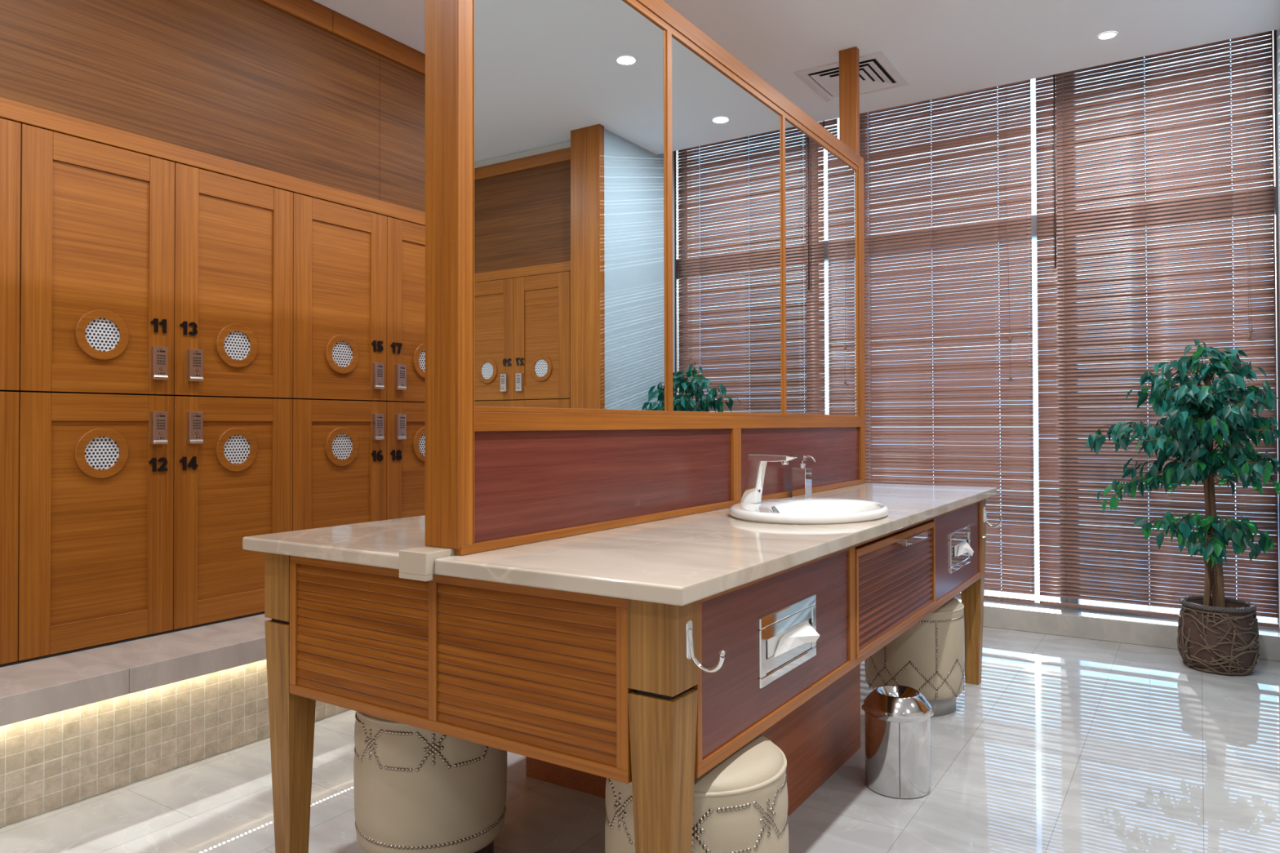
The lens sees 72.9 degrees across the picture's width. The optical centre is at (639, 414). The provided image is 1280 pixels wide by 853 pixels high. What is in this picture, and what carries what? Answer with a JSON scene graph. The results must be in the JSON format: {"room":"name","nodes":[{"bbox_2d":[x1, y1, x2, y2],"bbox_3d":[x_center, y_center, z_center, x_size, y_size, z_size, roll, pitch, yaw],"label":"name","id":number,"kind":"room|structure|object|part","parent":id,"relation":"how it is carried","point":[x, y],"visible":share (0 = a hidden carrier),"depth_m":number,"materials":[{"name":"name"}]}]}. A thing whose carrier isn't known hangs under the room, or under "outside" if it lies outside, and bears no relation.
{"room":"changing room","nodes":[
{"label":"changing room","id":0,"kind":"room"},
{"bbox_2d":[0,626,1279,852],"bbox_3d":[0.631,1.238,1.603,7.100,0.120,7.800,-1,-1,33],"label":"floor","id":1,"kind":"structure","parent":0,"point":[1063,744],"depth_m":2.76,"materials":[{"name":"grey tile"}]},
{"bbox_2d":[0,611,350,827],"bbox_3d":[-2.009,1.003,3.092,1.043,0.398,7.434,-1,-1,33],"label":"marble ledge","id":2,"kind":"object","parent":1,"relation":"on","point":[77,725],"visible":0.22,"depth_m":2.81,"materials":[{"name":"tile"}]},
{"bbox_2d":[0,391,19,664],"bbox_3d":[-2.269,0.362,2.671,0.345,0.870,0.500,-1,-1,33],"label":"locker","id":3,"kind":"object","parent":2,"relation":"on","point":[9,401],"visible":1,"depth_m":2.78,"materials":[{"name":"brown wood"}]},
{"bbox_2d":[0,117,21,391],"bbox_3d":[-2.272,-0.513,2.682,0.345,0.870,0.500,-1,-1,33],"label":"locker","id":4,"kind":"object","parent":3,"relation":"on","point":[10,131],"visible":1,"depth_m":2.79,"materials":[{"name":"brown wood"}]},
{"bbox_2d":[17,391,173,661],"bbox_3d":[-1.996,0.366,3.094,0.345,0.870,0.500,-1,-1,33],"label":"locker","id":5,"kind":"object","parent":2,"relation":"on","point":[96,471],"visible":1,"depth_m":3.00,"materials":[{"name":"brown wood"}]},
{"bbox_2d":[0,123,174,395],"bbox_3d":[-1.998,-0.508,3.105,0.345,0.870,0.500,-1,-1,33],"label":"locker","id":6,"kind":"object","parent":5,"relation":"on","point":[97,220],"visible":1,"depth_m":3.01,"materials":[{"name":"brown wood"}]},
{"bbox_2d":[84,318,119,351],"bbox_3d":[-1.878,-0.277,3.025,0.001,0.121,0.119,-1,-1,33],"label":"vent grille","id":7,"kind":"object","parent":6,"relation":"attached to","point":[101,335],"depth_m":3.03,"materials":[{"name":"white metal"}]},
{"bbox_2d":[84,436,119,470],"bbox_3d":[-1.877,0.136,3.020,0.001,0.121,0.119,-1,-1,33],"label":"vent grille","id":8,"kind":"object","parent":5,"relation":"attached to","point":[101,453],"depth_m":3.02,"materials":[{"name":"white metal"}]},
{"bbox_2d":[173,395,292,630],"bbox_3d":[-1.723,0.371,3.517,0.345,0.870,0.500,-1,-1,33],"label":"locker","id":9,"kind":"object","parent":2,"relation":"on","point":[233,456],"visible":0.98,"depth_m":3.40,"materials":[{"name":"brown wood"}]},
{"bbox_2d":[151,162,293,398],"bbox_3d":[-1.725,-0.504,3.528,0.345,0.870,0.500,-1,-1,33],"label":"locker","id":10,"kind":"object","parent":9,"relation":"on","point":[233,282],"visible":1,"depth_m":3.44,"materials":[{"name":"brown wood"}]},
{"bbox_2d":[223,330,249,359],"bbox_3d":[-1.605,-0.273,3.448,0.001,0.121,0.119,-1,-1,33],"label":"vent grille","id":11,"kind":"object","parent":10,"relation":"attached to","point":[236,343],"depth_m":3.45,"materials":[{"name":"white metal"}]},
{"bbox_2d":[223,435,249,464],"bbox_3d":[-1.604,0.140,3.443,0.001,0.121,0.119,-1,-1,33],"label":"vent grille","id":12,"kind":"object","parent":9,"relation":"attached to","point":[236,447],"depth_m":3.44,"materials":[{"name":"white metal"}]},
{"bbox_2d":[292,399,386,531],"bbox_3d":[-1.450,0.375,3.940,0.345,0.870,0.500,-1,-1,33],"label":"locker","id":13,"kind":"object","parent":2,"relation":"on","point":[340,447],"visible":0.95,"depth_m":3.85,"materials":[{"name":"brown wood"}]},
{"bbox_2d":[272,192,386,400],"bbox_3d":[-1.452,-0.500,3.951,0.345,0.870,0.500,-1,-1,33],"label":"locker","id":14,"kind":"object","parent":13,"relation":"on","point":[340,251],"visible":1,"depth_m":3.86,"materials":[{"name":"brown wood"}]},
{"bbox_2d":[332,341,352,367],"bbox_3d":[-1.332,-0.268,3.871,0.001,0.121,0.119,-1,-1,33],"label":"vent grille","id":15,"kind":"object","parent":14,"relation":"attached to","point":[342,351],"depth_m":3.87,"materials":[{"name":"white metal"}]},
{"bbox_2d":[332,433,352,459],"bbox_3d":[-1.331,0.145,3.866,0.001,0.121,0.119,-1,-1,33],"label":"vent grille","id":16,"kind":"object","parent":13,"relation":"attached to","point":[342,443],"depth_m":3.87,"materials":[{"name":"white metal"}]},
{"bbox_2d":[386,401,425,519],"bbox_3d":[-1.177,0.380,4.363,0.345,0.870,0.500,-1,-1,33],"label":"locker","id":17,"kind":"object","parent":2,"relation":"on","point":[406,421],"visible":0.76,"depth_m":4.18,"materials":[{"name":"brown wood"}]},
{"bbox_2d":[364,216,425,402],"bbox_3d":[-1.179,-0.495,4.374,0.345,0.870,0.500,-1,-1,33],"label":"locker","id":18,"kind":"object","parent":17,"relation":"on","point":[406,241],"visible":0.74,"depth_m":4.18,"materials":[{"name":"brown wood"}]},
{"bbox_3d":[-1.064,-0.496,4.300,0.022,0.870,0.500,-1,-1,33],"label":"door","id":19,"kind":"part","parent":18,"relation":"part of","materials":[{"name":"brown wood"}]},
{"bbox_2d":[418,349,425,372],"bbox_3d":[-1.059,-0.264,4.294,0.001,0.121,0.119,-1,-1,33],"label":"vent grille","id":20,"kind":"object","parent":18,"relation":"attached to","point":[421,352],"depth_m":4.27,"materials":[{"name":"white metal"}]},
{"bbox_2d":[418,433,425,455],"bbox_3d":[-1.058,0.149,4.289,0.001,0.121,0.119,-1,-1,33],"label":"vent grille","id":21,"kind":"object","parent":17,"relation":"attached to","point":[421,436],"depth_m":4.26,"materials":[{"name":"white metal"}]},
{"bbox_3d":[-3.110,-0.092,1.153,0.048,1.748,2.962,-1,-1,33],"label":"trim","id":22,"kind":"structure","parent":2,"relation":"on","visible":0},
{"bbox_2d":[0,0,425,226],"bbox_3d":[-1.960,-1.375,2.947,0.056,0.849,7.200,-1,-1,33],"label":"wall panel","id":23,"kind":"object","parent":22,"relation":"on","point":[304,97],"visible":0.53,"depth_m":3.46,"materials":[{"name":"brown wood"}]},
{"bbox_3d":[-1.962,-0.982,2.944,0.050,0.063,7.200,-1,-1,33],"label":"rail","id":24,"kind":"part","parent":23,"relation":"part of","materials":[{"name":"brown wood"}]},
{"bbox_3d":[-1.961,-1.750,2.951,0.056,0.098,7.200,-1,-1,33],"label":"trim","id":25,"kind":"part","parent":23,"relation":"part of","materials":[{"name":"brown wood"}]},
{"bbox_3d":[-0.626,-1.335,5.029,0.038,0.695,2.255,-1,-1,33],"label":"panel","id":26,"kind":"part","parent":23,"relation":"part of","materials":[{"name":"brown wood"}]},
{"bbox_2d":[353,711,506,852],"bbox_3d":[-0.560,0.960,2.331,0.400,0.460,0.400,-1,-1,33],"label":"stool","id":27,"kind":"object","parent":1,"relation":"on","point":[417,790],"visible":0.55,"depth_m":2.15,"materials":[{"name":"beige leather"}]},
{"bbox_3d":[-0.560,0.751,2.334,0.382,0.042,0.382,-1,-1,33],"label":"seat","id":28,"kind":"part","parent":27,"relation":"part of","materials":[{"name":"beige leather"}]},
{"bbox_3d":[-0.560,0.836,2.333,0.398,0.099,0.398,-1,-1,33],"label":"nailhead trim","id":29,"kind":"part","parent":27,"relation":"part of","materials":[{"name":"grey metal"}]},
{"bbox_2d":[264,498,1002,852],"bbox_3d":[0.308,0.778,3.065,1.355,0.838,2.766,-1,-1,33],"label":"table","id":30,"kind":"object","parent":1,"relation":"on","point":[590,689],"visible":0.63,"depth_m":1.95,"materials":[{"name":"brown wood"}]},
{"bbox_3d":[-0.908,0.771,2.261,0.100,0.838,0.095,-1,-1,33],"label":"leg","id":31,"kind":"part","parent":30,"relation":"part of","materials":[{"name":"brown wood"}]},
{"bbox_3d":[-0.663,0.528,2.069,0.474,0.308,0.018,-1,-1,33],"label":"louvre panel","id":32,"kind":"part","parent":30,"relation":"part of","materials":[{"name":"brown wood"}]},
{"bbox_3d":[-0.241,0.523,1.796,0.483,0.308,0.018,-1,-1,33],"label":"louvre panel","id":33,"kind":"part","parent":30,"relation":"part of","materials":[{"name":"brown wood"}]},
{"bbox_2d":[242,483,996,605],"bbox_3d":[0.290,0.341,3.080,1.320,0.060,2.877,-1,-1,33],"label":"countertop","id":34,"kind":"structure","parent":30,"relation":"on","point":[686,559],"depth_m":2.03,"materials":[{"name":"beige stone"}]},
{"bbox_2d":[791,455,815,497],"bbox_3d":[0.652,0.245,3.413,0.086,0.164,0.066,-1,-1,33],"label":"soap dispenser","id":35,"kind":"object","parent":34,"relation":"on","point":[802,475],"visible":0.99,"depth_m":3.40,"materials":[{"name":"silver metal"}]},
{"bbox_2d":[791,467,811,497],"bbox_3d":[0.640,0.270,3.421,0.057,0.116,0.066,-1,-1,33],"label":"bottle","id":36,"kind":"object","parent":35,"relation":"attached to","point":[801,477],"depth_m":3.40,"materials":[{"name":"silver metal"}]},
{"bbox_2d":[728,497,888,524],"bbox_3d":[0.540,0.344,2.767,0.482,0.107,0.602,-1,-1,33],"label":"basin","id":37,"kind":"object","parent":34,"relation":"in","point":[802,511],"visible":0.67,"depth_m":2.72,"materials":[{"name":"white ceramic"}]},
{"bbox_2d":[740,453,797,502],"bbox_3d":[0.425,0.214,2.860,0.191,0.160,0.048,-1,-1,33],"label":"faucet","id":38,"kind":"object","parent":37,"relation":"on","point":[753,485],"visible":1,"depth_m":2.87,"materials":[{"name":"silver metal"}]},
{"bbox_3d":[0.438,0.145,2.853,0.160,0.024,0.042,-1,-1,33],"label":"spout","id":39,"kind":"part","parent":38,"relation":"part of","materials":[{"name":"silver metal"}]},
{"bbox_2d":[425,0,865,555],"bbox_3d":[0.303,-0.739,3.101,0.108,2.126,2.755,-1,-1,33],"label":"mirror","id":40,"kind":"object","parent":30,"relation":"on","point":[645,260],"depth_m":2.45,"materials":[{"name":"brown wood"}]},
{"bbox_3d":[-0.433,-0.758,1.964,0.105,2.112,0.046,-1,-1,33],"label":"post","id":41,"kind":"part","parent":40,"relation":"part of","materials":[{"name":"brown wood"}]},
{"bbox_3d":[-0.156,-0.603,2.314,0.006,1.200,0.844,-1,-1,33],"label":"mirror pane","id":42,"kind":"part","parent":40,"relation":"part of","materials":[{"name":"silver metal"}]},
{"bbox_3d":[-0.036,0.171,2.497,0.012,0.257,1.291,-1,-1,33],"label":"panel","id":43,"kind":"part","parent":40,"relation":"part of","materials":[{"name":"red wood"}]},
{"bbox_3d":[0.307,0.314,3.091,0.107,0.020,2.748,-1,-1,33],"label":"rail","id":44,"kind":"part","parent":40,"relation":"part of","materials":[{"name":"brown wood"}]},
{"bbox_3d":[0.305,0.022,3.094,0.107,0.057,2.665,-1,-1,33],"label":"rail","id":45,"kind":"part","parent":40,"relation":"part of","materials":[{"name":"brown wood"}]},
{"bbox_3d":[0.325,-0.596,3.058,0.006,1.200,0.838,-1,-1,33],"label":"mirror pane","id":46,"kind":"part","parent":40,"relation":"part of","materials":[{"name":"silver metal"}]},
{"bbox_3d":[0.302,-1.223,3.109,0.107,0.080,2.665,-1,-1,33],"label":"rail","id":47,"kind":"part","parent":40,"relation":"part of","materials":[{"name":"brown wood"}]},
{"bbox_3d":[0.698,0.183,3.633,0.012,0.257,1.300,-1,-1,33],"label":"panel","id":48,"kind":"part","parent":40,"relation":"part of","materials":[{"name":"red wood"}]},
{"bbox_3d":[0.811,-0.588,3.812,0.006,1.200,0.869,-1,-1,33],"label":"mirror pane","id":49,"kind":"part","parent":40,"relation":"part of","materials":[{"name":"silver metal"}]},
{"bbox_3d":[1.030,-0.734,4.245,0.089,2.112,0.040,-1,-1,33],"label":"post","id":50,"kind":"part","parent":40,"relation":"part of","materials":[{"name":"brown wood"}]},
{"bbox_3d":[0.045,0.761,1.646,0.100,0.838,0.095,-1,-1,33],"label":"leg","id":51,"kind":"part","parent":30,"relation":"part of","materials":[{"name":"brown wood"}]},
{"bbox_3d":[0.340,0.524,2.042,0.012,0.313,0.848,-1,-1,33],"label":"panel","id":52,"kind":"part","parent":30,"relation":"part of","materials":[{"name":"red wood"}]},
{"bbox_2d":[757,594,816,688],"bbox_3d":[0.339,0.528,2.050,0.037,0.154,0.329,-1,-1,33],"label":"dispenser","id":53,"kind":"object","parent":30,"relation":"on","point":[780,617],"depth_m":2.01,"materials":[{"name":"silver metal"}]},
{"bbox_2d":[767,620,819,657],"bbox_3d":[0.364,0.531,2.035,0.031,0.049,0.243,-1,-1,33],"label":"tissue","id":54,"kind":"object","parent":53,"relation":"in","point":[803,633],"visible":1,"depth_m":2.03,"materials":[{"name":"white paper"}]},
{"bbox_3d":[0.713,0.539,2.869,0.304,0.308,0.856,-1,-1,33],"label":"drawer","id":55,"kind":"part","parent":30,"relation":"part of","materials":[{"name":"brown wood"}]},
{"bbox_3d":[0.883,0.403,2.818,0.040,0.022,0.250,-1,-1,33],"label":"handle","id":56,"kind":"part","parent":30,"relation":"part of","materials":[{"name":"silver metal"}]},
{"bbox_3d":[1.278,0.539,3.494,0.012,0.313,0.770,-1,-1,33],"label":"panel","id":57,"kind":"part","parent":30,"relation":"part of","materials":[{"name":"red wood"}]},
{"bbox_2d":[949,525,970,573],"bbox_3d":[1.284,0.544,3.513,0.037,0.154,0.336,-1,-1,33],"label":"dispenser","id":58,"kind":"object","parent":30,"relation":"on","point":[957,534],"depth_m":3.48,"materials":[{"name":"silver metal"}]},
{"bbox_2d":[954,540,973,556],"bbox_3d":[1.311,0.553,3.502,0.031,0.063,0.204,-1,-1,33],"label":"tissue","id":59,"kind":"object","parent":58,"relation":"in","point":[963,548],"visible":1,"depth_m":3.49,"materials":[{"name":"white paper"}]},
{"bbox_3d":[1.493,0.785,3.890,0.100,0.838,0.095,-1,-1,33],"label":"leg","id":60,"kind":"part","parent":30,"relation":"part of","materials":[{"name":"brown wood"}]},
{"bbox_2d":[604,734,788,852],"bbox_3d":[0.123,0.949,1.899,0.400,0.468,0.400,-1,-1,33],"label":"stool","id":61,"kind":"object","parent":1,"relation":"on","point":[740,804],"visible":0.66,"depth_m":1.75,"materials":[{"name":"beige leather"}]},
{"bbox_3d":[0.123,0.829,1.901,0.398,0.099,0.398,-1,-1,33],"label":"nailhead trim","id":62,"kind":"part","parent":61,"relation":"part of","materials":[{"name":"grey metal"}]},
{"bbox_3d":[0.123,0.736,1.902,0.382,0.042,0.382,-1,-1,33],"label":"seat","id":63,"kind":"part","parent":61,"relation":"part of","materials":[{"name":"beige leather"}]},
{"bbox_2d":[861,684,933,799],"bbox_3d":[0.828,1.039,2.776,0.214,0.303,0.209,-1,-1,33],"label":"waste bin","id":64,"kind":"object","parent":1,"relation":"on","point":[897,717],"visible":1,"depth_m":2.69,"materials":[{"name":"silver metal"}]},
{"bbox_3d":[0.825,0.922,2.779,0.209,0.068,0.209,-1,-1,33],"label":"lid","id":65,"kind":"part","parent":64,"relation":"part of","materials":[{"name":"silver metal"}]},
{"bbox_2d":[864,597,964,716],"bbox_3d":[1.136,0.974,3.595,0.400,0.455,0.400,-1,-1,33],"label":"stool","id":66,"kind":"object","parent":1,"relation":"on","point":[928,658],"visible":0.71,"depth_m":3.42,"materials":[{"name":"beige"}]},
{"bbox_3d":[1.136,0.767,3.598,0.382,0.042,0.382,-1,-1,33],"label":"seat","id":67,"kind":"part","parent":66,"relation":"part of","materials":[{"name":"beige leather"}]},
{"bbox_2d":[954,594,1279,661],"bbox_3d":[1.444,1.163,5.505,4.234,0.120,0.365,-1,-1,33],"label":"windowsill","id":68,"kind":"object","parent":1,"relation":"on","point":[1162,633],"visible":0.14,"depth_m":4.67,"materials":[{"name":"grey stone"}]},
{"bbox_2d":[859,30,1279,630],"bbox_3d":[1.457,-0.486,5.552,4.234,3.180,0.100,-1,-1,33],"label":"window","id":69,"kind":"structure","parent":68,"relation":"on","point":[1033,225],"depth_m":4.88,"materials":[{"name":"grey"}]},
{"bbox_2d":[859,79,1035,603],"bbox_3d":[1.736,-0.506,5.156,1.105,3.149,0.050,-1,-1,33],"label":"blind","id":70,"kind":"object","parent":69,"relation":"attached to","point":[944,428],"visible":0.75,"depth_m":5.08,"materials":[{"name":"brown wood"}]},
{"bbox_3d":[1.421,-0.478,5.365,0.012,3.100,0.022,-1,-1,33],"label":"ladder cord","id":71,"kind":"part","parent":70,"relation":"part of","materials":[{"name":"white fabric"}]},
{"bbox_3d":[1.743,-0.482,5.157,0.012,3.100,0.022,-1,-1,33],"label":"ladder cord","id":72,"kind":"part","parent":70,"relation":"part of","materials":[{"name":"white fabric"}]},
{"bbox_3d":[1.742,1.051,5.140,1.105,0.018,0.024,-1,-1,33],"label":"rail","id":73,"kind":"part","parent":70,"relation":"part of","materials":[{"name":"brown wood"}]},
{"bbox_3d":[2.056,-0.485,4.955,0.012,3.100,0.022,-1,-1,33],"label":"ladder cord","id":74,"kind":"part","parent":70,"relation":"part of","materials":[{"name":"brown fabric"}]},
{"bbox_3d":[2.088,-1.236,4.918,0.014,1.580,0.003,-1,-1,38],"label":"pull cord","id":75,"kind":"part","parent":70,"relation":"part of","materials":[{"name":"brown fabric"}]},
{"bbox_3d":[2.091,-1.125,4.915,0.012,1.800,0.003,-1,-1,39],"label":"pull cord","id":76,"kind":"part","parent":70,"relation":"part of","materials":[{"name":"brown fabric"}]},
{"bbox_2d":[1035,30,1279,627],"bbox_3d":[2.674,-0.516,4.551,1.074,3.149,0.050,-1,-1,33],"label":"blind","id":77,"kind":"object","parent":69,"relation":"attached to","point":[1058,428],"visible":0.82,"depth_m":4.57,"materials":[{"name":"brown wood"}]},
{"bbox_3d":[2.341,-0.488,4.771,0.012,3.100,0.022,-1,-1,33],"label":"ladder cord","id":78,"kind":"part","parent":77,"relation":"part of","materials":[{"name":"brown fabric"}]},
{"bbox_3d":[2.668,-0.491,4.560,0.012,3.100,0.022,-1,-1,33],"label":"ladder cord","id":79,"kind":"part","parent":77,"relation":"part of","materials":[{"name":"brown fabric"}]},
{"bbox_3d":[2.679,1.042,4.535,1.074,0.018,0.024,-1,-1,33],"label":"rail","id":80,"kind":"part","parent":77,"relation":"part of","materials":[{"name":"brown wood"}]},
{"bbox_3d":[2.984,-0.495,4.356,0.012,3.100,0.022,-1,-1,33],"label":"ladder cord","id":81,"kind":"part","parent":77,"relation":"part of","materials":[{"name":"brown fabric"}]},
{"bbox_3d":[3.022,-1.220,4.314,0.002,1.630,0.006,0,-1,-31],"label":"pull cord","id":82,"kind":"part","parent":77,"relation":"part of","materials":[{"name":"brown fabric"}]},
{"bbox_3d":[3.028,-1.235,4.311,0.010,1.600,0.003,-1,-1,40],"label":"pull cord","id":83,"kind":"part","parent":77,"relation":"part of","materials":[{"name":"brown fabric"}]},
{"bbox_3d":[3.026,-0.390,4.302,0.016,0.034,0.016,-1,-1,33],"label":"knob","id":84,"kind":"part","parent":77,"relation":"part of","materials":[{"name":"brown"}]},
{"bbox_3d":[3.033,-0.420,4.298,0.016,0.034,0.016,-1,-1,33],"label":"knob","id":85,"kind":"part","parent":77,"relation":"part of","materials":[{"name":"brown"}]},
{"bbox_2d":[1085,338,1279,675],"bbox_3d":[2.578,0.421,4.109,0.609,1.565,0.795,0,-1,-35],"label":"potted tree","id":86,"kind":"object","parent":1,"relation":"on","point":[1218,634],"visible":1,"depth_m":4.02,"materials":[{"name":"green plant"}]},
{"bbox_2d":[312,0,1279,122],"bbox_3d":[0.460,-2.049,1.391,7.100,0.450,7.200,-1,-1,33],"label":"ceiling","id":87,"kind":"structure","parent":0,"point":[941,48],"depth_m":4.06,"materials":[{"name":"white paint"}]},
{"bbox_2d":[794,51,908,102],"bbox_3d":[1.128,-1.781,4.602,0.461,0.011,0.480,-1,-1,33],"label":"ceiling vent","id":88,"kind":"object","parent":87,"relation":"in","point":[877,73],"visible":0.76,"depth_m":4.58,"materials":[{"name":"white metal"}]},
{"bbox_2d":[1097,31,1117,39],"bbox_3d":[2.213,-1.793,4.102,0.084,0.004,0.084,-1,-1,33],"label":"recessed light","id":89,"kind":"object","parent":87,"relation":"in","point":[1109,34],"visible":1,"depth_m":4.10,"materials":[{"name":"white ceramic"}]},
{"bbox_2d":[1176,595,1260,675],"bbox_3d":[2.738,1.046,4.108,0.329,0.315,0.328,-1,-1,33],"label":"basket","id":90,"kind":"object","parent":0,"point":[1217,636],"depth_m":3.99,"materials":[{"name":"brown wicker"}]},
{"bbox_2d":[1276,28,1279,306],"bbox_3d":[3.059,-0.450,3.950,0.195,3.300,1.254,-1,-1,33],"label":"wall","id":91,"kind":"structure","parent":0,"point":[1277,30],"depth_m":4.18,"materials":[{"name":"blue paint"}]},
{"bbox_2d":[1272,29,1279,634],"bbox_3d":[3.136,-0.506,4.260,0.011,3.180,0.070,-1,-1,33],"label":"trim","id":92,"kind":"structure","parent":91,"relation":"attached to","point":[1274,32],"depth_m":4.24,"materials":[{"name":"brown"}]},
{"bbox_3d":[2.575,-2.165,4.669,7.100,0.150,0.600,-1,-1,33],"label":"trim","id":93,"kind":"structure","parent":0,"visible":0},
{"bbox_2d":[818,118,837,137],"bbox_3d":[0.781,-0.496,5.774,1.123,3.149,0.050,-1,-1,33],"label":"blind","id":94,"kind":"object","parent":93,"relation":"hanging from","point":[832,122],"visible":0.02,"depth_m":5.51,"materials":[{"name":"brown wood"}]},
{"label":"outside","id":95,"kind":"structure","parent":0,"visible":0},
{"bbox_2d":[1052,67,1107,439],"bbox_3d":[3.710,-3.690,7.345,0.370,8.140,0.300,-1,-1,33],"label":"column","id":96,"kind":"structure","parent":95,"point":[1100,68],"depth_m":7.16,"materials":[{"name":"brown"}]},
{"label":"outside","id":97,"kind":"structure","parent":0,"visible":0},
{"bbox_2d":[889,448,1268,472],"bbox_3d":[2.204,0.312,5.990,5.200,0.150,0.060,-1,-1,33],"label":"rail","id":98,"kind":"object","parent":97,"point":[1036,457],"visible":0.02,"depth_m":5.70,"materials":[{"name":"white metal"}]}
]}

